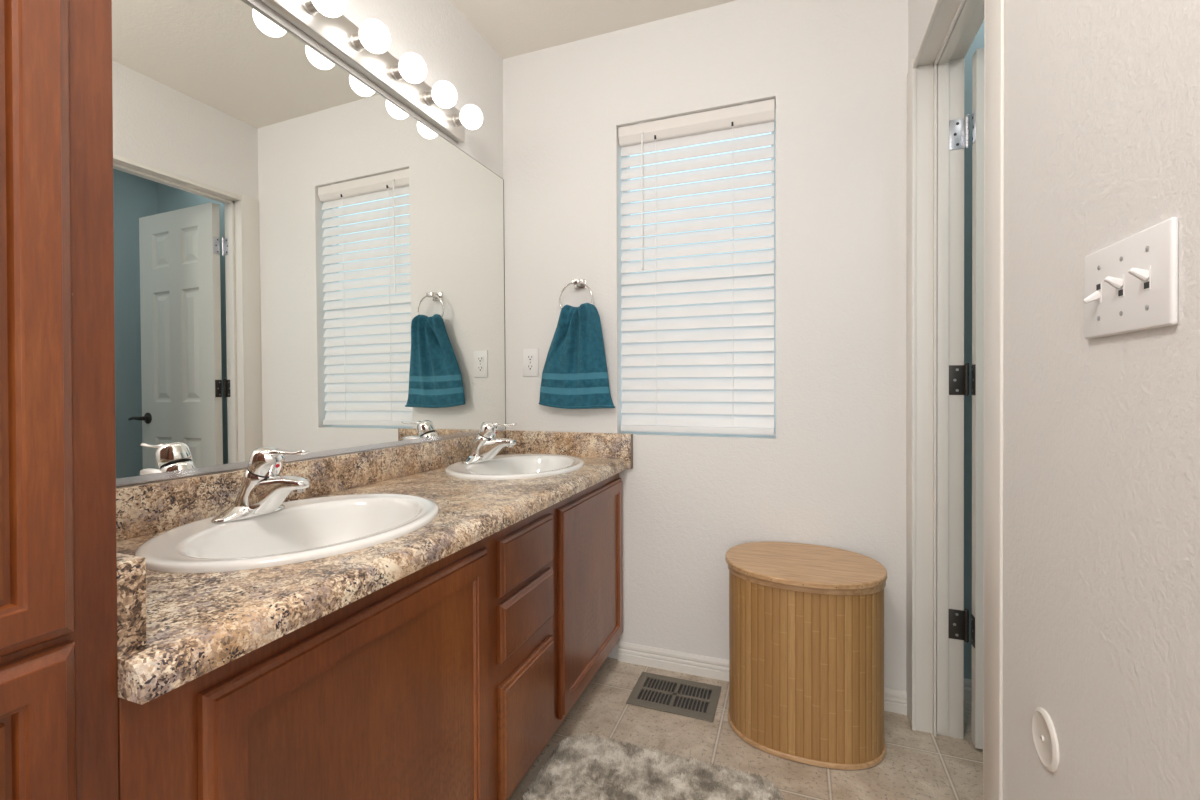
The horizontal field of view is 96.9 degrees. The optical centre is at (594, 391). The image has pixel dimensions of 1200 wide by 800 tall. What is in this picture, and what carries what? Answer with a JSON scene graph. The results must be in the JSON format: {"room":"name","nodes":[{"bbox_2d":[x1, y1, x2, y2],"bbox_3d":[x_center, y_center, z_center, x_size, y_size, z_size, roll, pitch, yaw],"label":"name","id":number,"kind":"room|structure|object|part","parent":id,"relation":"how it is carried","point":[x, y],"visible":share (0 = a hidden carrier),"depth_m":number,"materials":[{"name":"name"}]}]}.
{"room":"bathroom","nodes":[
{"label":"bathroom","id":0,"kind":"room"},
{"bbox_2d":[116,0,502,487],"bbox_3d":[-0.966,-0.165,0.862,0.120,2.440,3.237,0,0,21],"label":"wall","id":1,"kind":"structure","parent":0,"point":[452,51],"depth_m":1.88,"materials":[{"name":"white paint"}]},
{"bbox_2d":[112,0,505,486],"bbox_3d":[-0.675,-0.357,1.479,0.012,1.055,1.635,0,0,21],"label":"wall mirror","id":2,"kind":"object","parent":1,"relation":"attached to","point":[302,261],"visible":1,"depth_m":1.27,"materials":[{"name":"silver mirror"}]},
{"bbox_2d":[116,431,505,541],"bbox_3d":[-0.659,0.217,1.475,0.018,0.093,1.596,0,0,21],"label":"backsplash","id":3,"kind":"structure","parent":1,"relation":"attached to","point":[144,509],"depth_m":1.26,"materials":[{"name":"brown stone"}]},
{"bbox_2d":[260,0,482,143],"bbox_3d":[-0.643,-0.950,1.373,0.134,0.101,1.174,0,0,21],"label":"vanity light","id":4,"kind":"object","parent":1,"relation":"attached to","point":[364,48],"visible":1,"depth_m":1.52,"materials":[{"name":"silver metal"}]},
{"bbox_2d":[301,0,346,17],"bbox_3d":[-0.657,-0.954,1.295,0.104,0.079,0.079,0,0,21],"label":"bulb","id":5,"kind":"object","parent":4,"relation":"attached to","point":[309,8],"depth_m":1.29,"materials":[{"name":"white glass"}]},
{"bbox_2d":[350,19,390,53],"bbox_3d":[-0.603,-0.955,1.438,0.104,0.079,0.079,0,0,21],"label":"bulb","id":6,"kind":"object","parent":4,"relation":"attached to","point":[372,36],"depth_m":1.42,"materials":[{"name":"white glass"}]},
{"bbox_2d":[390,53,426,83],"bbox_3d":[-0.549,-0.957,1.580,0.104,0.079,0.079,0,0,21],"label":"bulb","id":7,"kind":"object","parent":4,"relation":"attached to","point":[411,68],"depth_m":1.56,"materials":[{"name":"white glass"}]},
{"bbox_2d":[424,81,456,108],"bbox_3d":[-0.496,-0.958,1.723,0.104,0.079,0.079,0,0,21],"label":"bulb","id":8,"kind":"object","parent":4,"relation":"attached to","point":[443,94],"depth_m":1.70,"materials":[{"name":"white glass"}]},
{"bbox_2d":[452,104,482,129],"bbox_3d":[-0.442,-0.959,1.865,0.104,0.079,0.079,0,0,21],"label":"bulb","id":9,"kind":"object","parent":4,"relation":"attached to","point":[470,116],"depth_m":1.84,"materials":[{"name":"white glass"}]},
{"bbox_2d":[449,0,735,58],"bbox_3d":[0.507,-1.410,0.279,3.350,0.050,3.400,0,0,21],"label":"ceiling","id":10,"kind":"structure","parent":0,"point":[512,28],"depth_m":1.98,"materials":[{"name":"white paint"}]},
{"bbox_2d":[503,0,907,690],"bbox_3d":[0.397,-0.176,2.020,1.617,2.440,0.130,0,0,21],"label":"wall","id":11,"kind":"structure","parent":0,"point":[832,473],"depth_m":1.88,"materials":[{"name":"white paint"}]},
{"bbox_2d":[523,348,538,376],"bbox_3d":[-0.264,-0.119,2.196,0.070,0.115,0.007,0,0,21],"label":"wall outlet","id":12,"kind":"object","parent":11,"relation":"attached to","point":[530,356],"visible":1,"depth_m":2.19,"materials":[{"name":"white plastic"}]},
{"bbox_2d":[527,355,533,360],"bbox_3d":[-0.265,-0.138,2.193,0.034,0.025,0.002,0,0,21],"label":"receptacle","id":13,"kind":"object","parent":12,"relation":"attached to","point":[529,357],"depth_m":2.19,"materials":[{"name":"grey plastic"}]},
{"bbox_2d":[527,364,533,369],"bbox_3d":[-0.265,-0.099,2.194,0.034,0.025,0.002,0,0,21],"label":"receptacle","id":14,"kind":"object","parent":12,"relation":"attached to","point":[529,366],"depth_m":2.19,"materials":[{"name":"grey plastic"}]},
{"bbox_2d":[504,430,630,468],"bbox_3d":[-0.120,0.230,2.137,0.559,0.133,0.019,0,0,21],"label":"backsplash","id":15,"kind":"structure","parent":11,"relation":"attached to","point":[582,444],"depth_m":2.11,"materials":[{"name":"brown stone"}]},
{"bbox_2d":[559,279,592,308],"bbox_3d":[-0.066,-0.365,2.091,0.142,0.158,0.060,0,0,21],"label":"towel ring","id":16,"kind":"object","parent":11,"relation":"attached to","point":[579,283],"visible":0.8,"depth_m":2.08,"materials":[{"name":"silver metal"}]},
{"bbox_2d":[539,303,614,408],"bbox_3d":[-0.080,-0.136,2.067,0.325,0.410,0.070,0,0,21],"label":"hand towel","id":17,"kind":"object","parent":16,"relation":"hanging from","point":[575,373],"visible":1,"depth_m":2.05,"materials":[{"name":"teal fabric"}]},
{"bbox_3d":[-0.066,-0.425,2.091,0.048,0.038,0.060,0,0,21],"label":"post","id":18,"kind":"part","parent":16,"relation":"part of","materials":[{"name":"silver metal"}]},
{"bbox_2d":[623,108,775,436],"bbox_3d":[0.397,-0.433,2.061,0.585,1.199,0.040,0,0,21],"label":"window","id":19,"kind":"structure","parent":11,"relation":"in","point":[774,132],"depth_m":1.94,"materials":[{"name":"white plastic"}]},
{"bbox_2d":[618,99,774,434],"bbox_3d":[0.372,-0.438,1.996,0.577,1.188,0.058,0,0,21],"label":"window blind","id":20,"kind":"object","parent":19,"relation":"attached to","point":[705,372],"visible":1,"depth_m":1.99,"materials":[{"name":"white plastic"}]},
{"bbox_3d":[0.240,-0.411,2.053,0.002,1.110,0.030,0,0,21],"label":"ladder cord","id":21,"kind":"part","parent":20,"relation":"part of","materials":[{"name":"white fabric"}]},
{"bbox_3d":[0.375,0.144,2.003,0.571,0.024,0.038,0,0,21],"label":"rail","id":22,"kind":"part","parent":20,"relation":"part of","materials":[{"name":"white plastic"}]},
{"bbox_3d":[0.509,-0.411,1.952,0.002,1.110,0.030,0,0,21],"label":"ladder cord","id":23,"kind":"part","parent":20,"relation":"part of","materials":[{"name":"white plastic"}]},
{"bbox_2d":[618,641,906,714],"bbox_3d":[0.553,1.009,1.894,0.986,0.071,0.013,0,0,21],"label":"baseboard","id":24,"kind":"structure","parent":11,"relation":"attached to","point":[895,700],"depth_m":1.97,"materials":[{"name":"white paint"}]},
{"bbox_2d":[509,657,982,799],"bbox_3d":[0.538,1.079,0.313,3.320,0.050,3.350,0,0,21],"label":"floor","id":25,"kind":"structure","parent":0,"point":[916,765],"depth_m":1.55,"materials":[{"name":"tile"}]},
{"bbox_2d":[0,0,118,799],"bbox_3d":[-0.843,-0.091,0.268,0.529,2.300,0.750,0,0,21],"label":"linen cabinet","id":26,"kind":"object","parent":25,"relation":"on","point":[59,671],"visible":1,"depth_m":0.48,"materials":[{"name":"brown wood"}]},
{"bbox_3d":[-0.543,-0.469,0.332,0.008,1.293,0.242,0,0,21],"label":"panel","id":27,"kind":"part","parent":26,"relation":"part of","materials":[{"name":"brown wood"}]},
{"bbox_3d":[-0.540,0.592,0.339,0.008,0.620,0.242,0,0,21],"label":"panel","id":28,"kind":"part","parent":26,"relation":"part of","materials":[{"name":"brown wood"}]},
{"bbox_3d":[-0.545,-0.469,0.333,0.018,1.388,0.337,0,0,21],"label":"door","id":29,"kind":"part","parent":26,"relation":"part of","materials":[{"name":"brown wood"}]},
{"bbox_3d":[-0.542,0.592,0.340,0.018,0.715,0.337,0,0,21],"label":"door","id":30,"kind":"part","parent":26,"relation":"part of","materials":[{"name":"brown wood"}]},
{"bbox_2d":[118,473,622,799],"bbox_3d":[-0.419,0.677,1.388,0.525,0.748,1.632,0,0,21],"label":"vanity cabinet","id":31,"kind":"object","parent":25,"relation":"on","point":[451,678],"visible":0.87,"depth_m":0.95,"materials":[{"name":"brown wood"}]},
{"bbox_3d":[-0.338,0.644,0.882,0.018,0.603,0.595,0,0,21],"label":"door","id":32,"kind":"part","parent":31,"relation":"part of","materials":[{"name":"brown wood"}]},
{"bbox_3d":[-0.339,0.644,0.883,0.004,0.492,0.484,0,0,21],"label":"panel","id":33,"kind":"part","parent":31,"relation":"part of","materials":[{"name":"brown wood"}]},
{"bbox_2d":[116,430,632,704],"bbox_3d":[-0.403,0.235,1.380,0.564,0.133,1.636,0,0,21],"label":"countertop","id":34,"kind":"structure","parent":31,"relation":"on","point":[174,629],"depth_m":0.94,"materials":[{"name":"brown stone"}]},
{"bbox_2d":[210,446,309,522],"bbox_3d":[-0.675,0.183,1.065,0.191,0.143,0.143,0,1,44],"label":"faucet","id":35,"kind":"object","parent":34,"relation":"on","point":[262,490],"visible":1,"depth_m":1.06,"materials":[{"name":"silver metal"}]},
{"bbox_3d":[-0.714,0.236,1.101,0.056,0.036,0.154,0,0,21],"label":"plate","id":36,"kind":"part","parent":35,"relation":"part of","materials":[{"name":"silver metal"}]},
{"bbox_3d":[-0.668,0.142,1.083,0.068,0.061,0.062,0,0,21],"label":"handle","id":37,"kind":"part","parent":35,"relation":"part of","materials":[{"name":"silver metal"}]},
{"bbox_3d":[-0.636,0.211,1.072,0.149,0.082,0.045,0,0,21],"label":"spout","id":38,"kind":"part","parent":35,"relation":"part of","materials":[{"name":"silver metal"}]},
{"bbox_3d":[-0.612,0.125,1.062,0.101,0.022,0.025,0,0,21],"label":"lever","id":39,"kind":"part","parent":35,"relation":"part of","materials":[{"name":"silver metal"}]},
{"bbox_2d":[134,493,438,572],"bbox_3d":[-0.561,0.331,1.052,0.445,0.155,0.551,0,0,21],"label":"sink","id":40,"kind":"object","parent":34,"relation":"in","point":[308,529],"visible":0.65,"depth_m":1.07,"materials":[{"name":"white ceramic"}]},
{"bbox_2d":[462,421,516,463],"bbox_3d":[-0.381,0.177,1.854,0.191,0.143,0.143,0,1,44],"label":"faucet","id":41,"kind":"object","parent":34,"relation":"on","point":[485,447],"visible":1,"depth_m":1.85,"materials":[{"name":"silver metal"}]},
{"bbox_3d":[-0.419,0.230,1.890,0.056,0.036,0.154,0,0,21],"label":"plate","id":42,"kind":"part","parent":41,"relation":"part of","materials":[{"name":"silver metal"}]},
{"bbox_3d":[-0.374,0.136,1.872,0.068,0.061,0.062,0,0,21],"label":"handle","id":43,"kind":"part","parent":41,"relation":"part of","materials":[{"name":"silver metal"}]},
{"bbox_3d":[-0.342,0.205,1.861,0.149,0.082,0.045,0,0,21],"label":"spout","id":44,"kind":"part","parent":41,"relation":"part of","materials":[{"name":"silver metal"}]},
{"bbox_3d":[-0.318,0.119,1.851,0.101,0.022,0.025,0,0,21],"label":"lever","id":45,"kind":"part","parent":41,"relation":"part of","materials":[{"name":"silver metal"}]},
{"bbox_2d":[445,454,583,479],"bbox_3d":[-0.266,0.325,1.837,0.445,0.155,0.551,0,0,21],"label":"sink","id":46,"kind":"object","parent":34,"relation":"in","point":[512,466],"visible":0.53,"depth_m":1.94,"materials":[{"name":"white ceramic"}]},
{"bbox_3d":[-0.166,0.404,1.340,0.018,0.131,0.278,0,0,21],"label":"drawer","id":47,"kind":"part","parent":31,"relation":"part of","materials":[{"name":"brown wood"}]},
{"bbox_3d":[-0.165,0.809,1.343,0.018,0.266,0.278,0,0,21],"label":"drawer","id":48,"kind":"part","parent":31,"relation":"part of","materials":[{"name":"brown wood"}]},
{"bbox_3d":[-0.166,0.555,1.341,0.018,0.134,0.278,0,0,21],"label":"drawer","id":49,"kind":"part","parent":31,"relation":"part of","materials":[{"name":"brown wood"}]},
{"bbox_3d":[0.003,0.637,1.788,0.018,0.603,0.570,0,0,21],"label":"door","id":50,"kind":"part","parent":31,"relation":"part of","materials":[{"name":"brown wood"}]},
{"bbox_3d":[0.001,0.637,1.789,0.004,0.492,0.459,0,0,21],"label":"panel","id":51,"kind":"part","parent":31,"relation":"part of","materials":[{"name":"brown wood"}]},
{"bbox_2d":[520,733,783,799],"bbox_3d":[0.021,1.042,1.012,0.644,0.018,1.104,0,0,21],"label":"bath mat","id":52,"kind":"object","parent":25,"relation":"on","point":[581,767],"visible":1,"depth_m":1.43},
{"bbox_2d":[626,672,721,721],"bbox_3d":[0.276,1.041,1.828,0.288,0.009,0.208,0,0,21],"label":"floor vent","id":53,"kind":"object","parent":25,"relation":"in","point":[665,693],"visible":1,"depth_m":1.82,"materials":[{"name":"beige metal"}]},
{"bbox_2d":[640,678,708,711],"bbox_3d":[0.277,1.043,1.831,0.211,0.004,0.143,0,0,21],"label":"grille","id":54,"kind":"object","parent":53,"relation":"attached to","point":[662,692],"depth_m":1.83,"materials":[{"name":"beige metal"}]},
{"bbox_2d":[725,542,886,769],"bbox_3d":[0.642,0.783,1.644,0.460,0.522,0.386,0,0,21],"label":"laundry hamper","id":55,"kind":"object","parent":25,"relation":"on","point":[806,621],"visible":1,"depth_m":1.50,"materials":[{"name":"brown wood"}]},
{"bbox_3d":[0.641,0.530,1.643,0.460,0.017,0.385,0,0,21],"label":"lid","id":56,"kind":"part","parent":55,"relation":"part of","materials":[{"name":"brown wood"}]},
{"bbox_2d":[964,21,983,679],"bbox_3d":[1.715,-0.178,1.661,1.103,2.440,0.080,0,0,21],"label":"wall","id":57,"kind":"structure","parent":0,"point":[978,42],"depth_m":1.79,"materials":[{"name":"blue paint"}]},
{"bbox_2d":[964,678,971,701],"bbox_3d":[1.656,1.007,1.643,1.003,0.071,0.013,0,0,21],"label":"baseboard","id":58,"kind":"structure","parent":57,"relation":"attached to","point":[967,682],"depth_m":1.79,"materials":[{"name":"white paint"}]},
{"bbox_2d":[908,0,1199,799],"bbox_3d":[0.524,-0.165,0.238,0.126,2.440,3.117,0,0,21],"label":"wall","id":59,"kind":"structure","parent":0,"point":[1101,477],"depth_m":0.65,"materials":[{"name":"white paint"}]},
{"bbox_2d":[912,0,984,799],"bbox_3d":[0.923,0.020,1.300,0.134,2.054,0.704,0,0,21],"label":"trim","id":60,"kind":"structure","parent":59,"relation":"attached to","point":[946,12],"depth_m":1.61,"materials":[{"name":"white paint"}]},
{"bbox_2d":[906,0,1003,799],"bbox_3d":[0.863,0.016,1.327,0.006,2.062,0.841,0,0,21],"label":"trim","id":61,"kind":"structure","parent":59,"relation":"attached to","point":[994,9],"depth_m":0.96,"materials":[{"name":"white paint"}]},
{"bbox_2d":[949,48,983,748],"bbox_3d":[1.387,0.025,1.446,0.710,2.016,0.142,0,0,21],"label":"door","id":62,"kind":"structure","parent":59,"relation":"in","point":[959,129],"depth_m":1.54,"materials":[{"name":"white paint"}]},
{"bbox_2d":[1032,707,1059,771],"bbox_3d":[0.655,0.506,0.776,0.007,0.080,0.080,0,0,21],"label":"cover plate","id":63,"kind":"object","parent":59,"relation":"attached to","point":[1044,734],"visible":1,"depth_m":0.77,"materials":[{"name":"white paint"}]},
{"bbox_2d":[1083,217,1177,338],"bbox_3d":[0.576,-0.116,0.588,0.021,0.104,0.165,0,0,21],"label":"light switch","id":64,"kind":"object","parent":59,"relation":"attached to","point":[1131,283],"visible":1,"depth_m":0.56,"materials":[{"name":"white plastic"}]}
]}

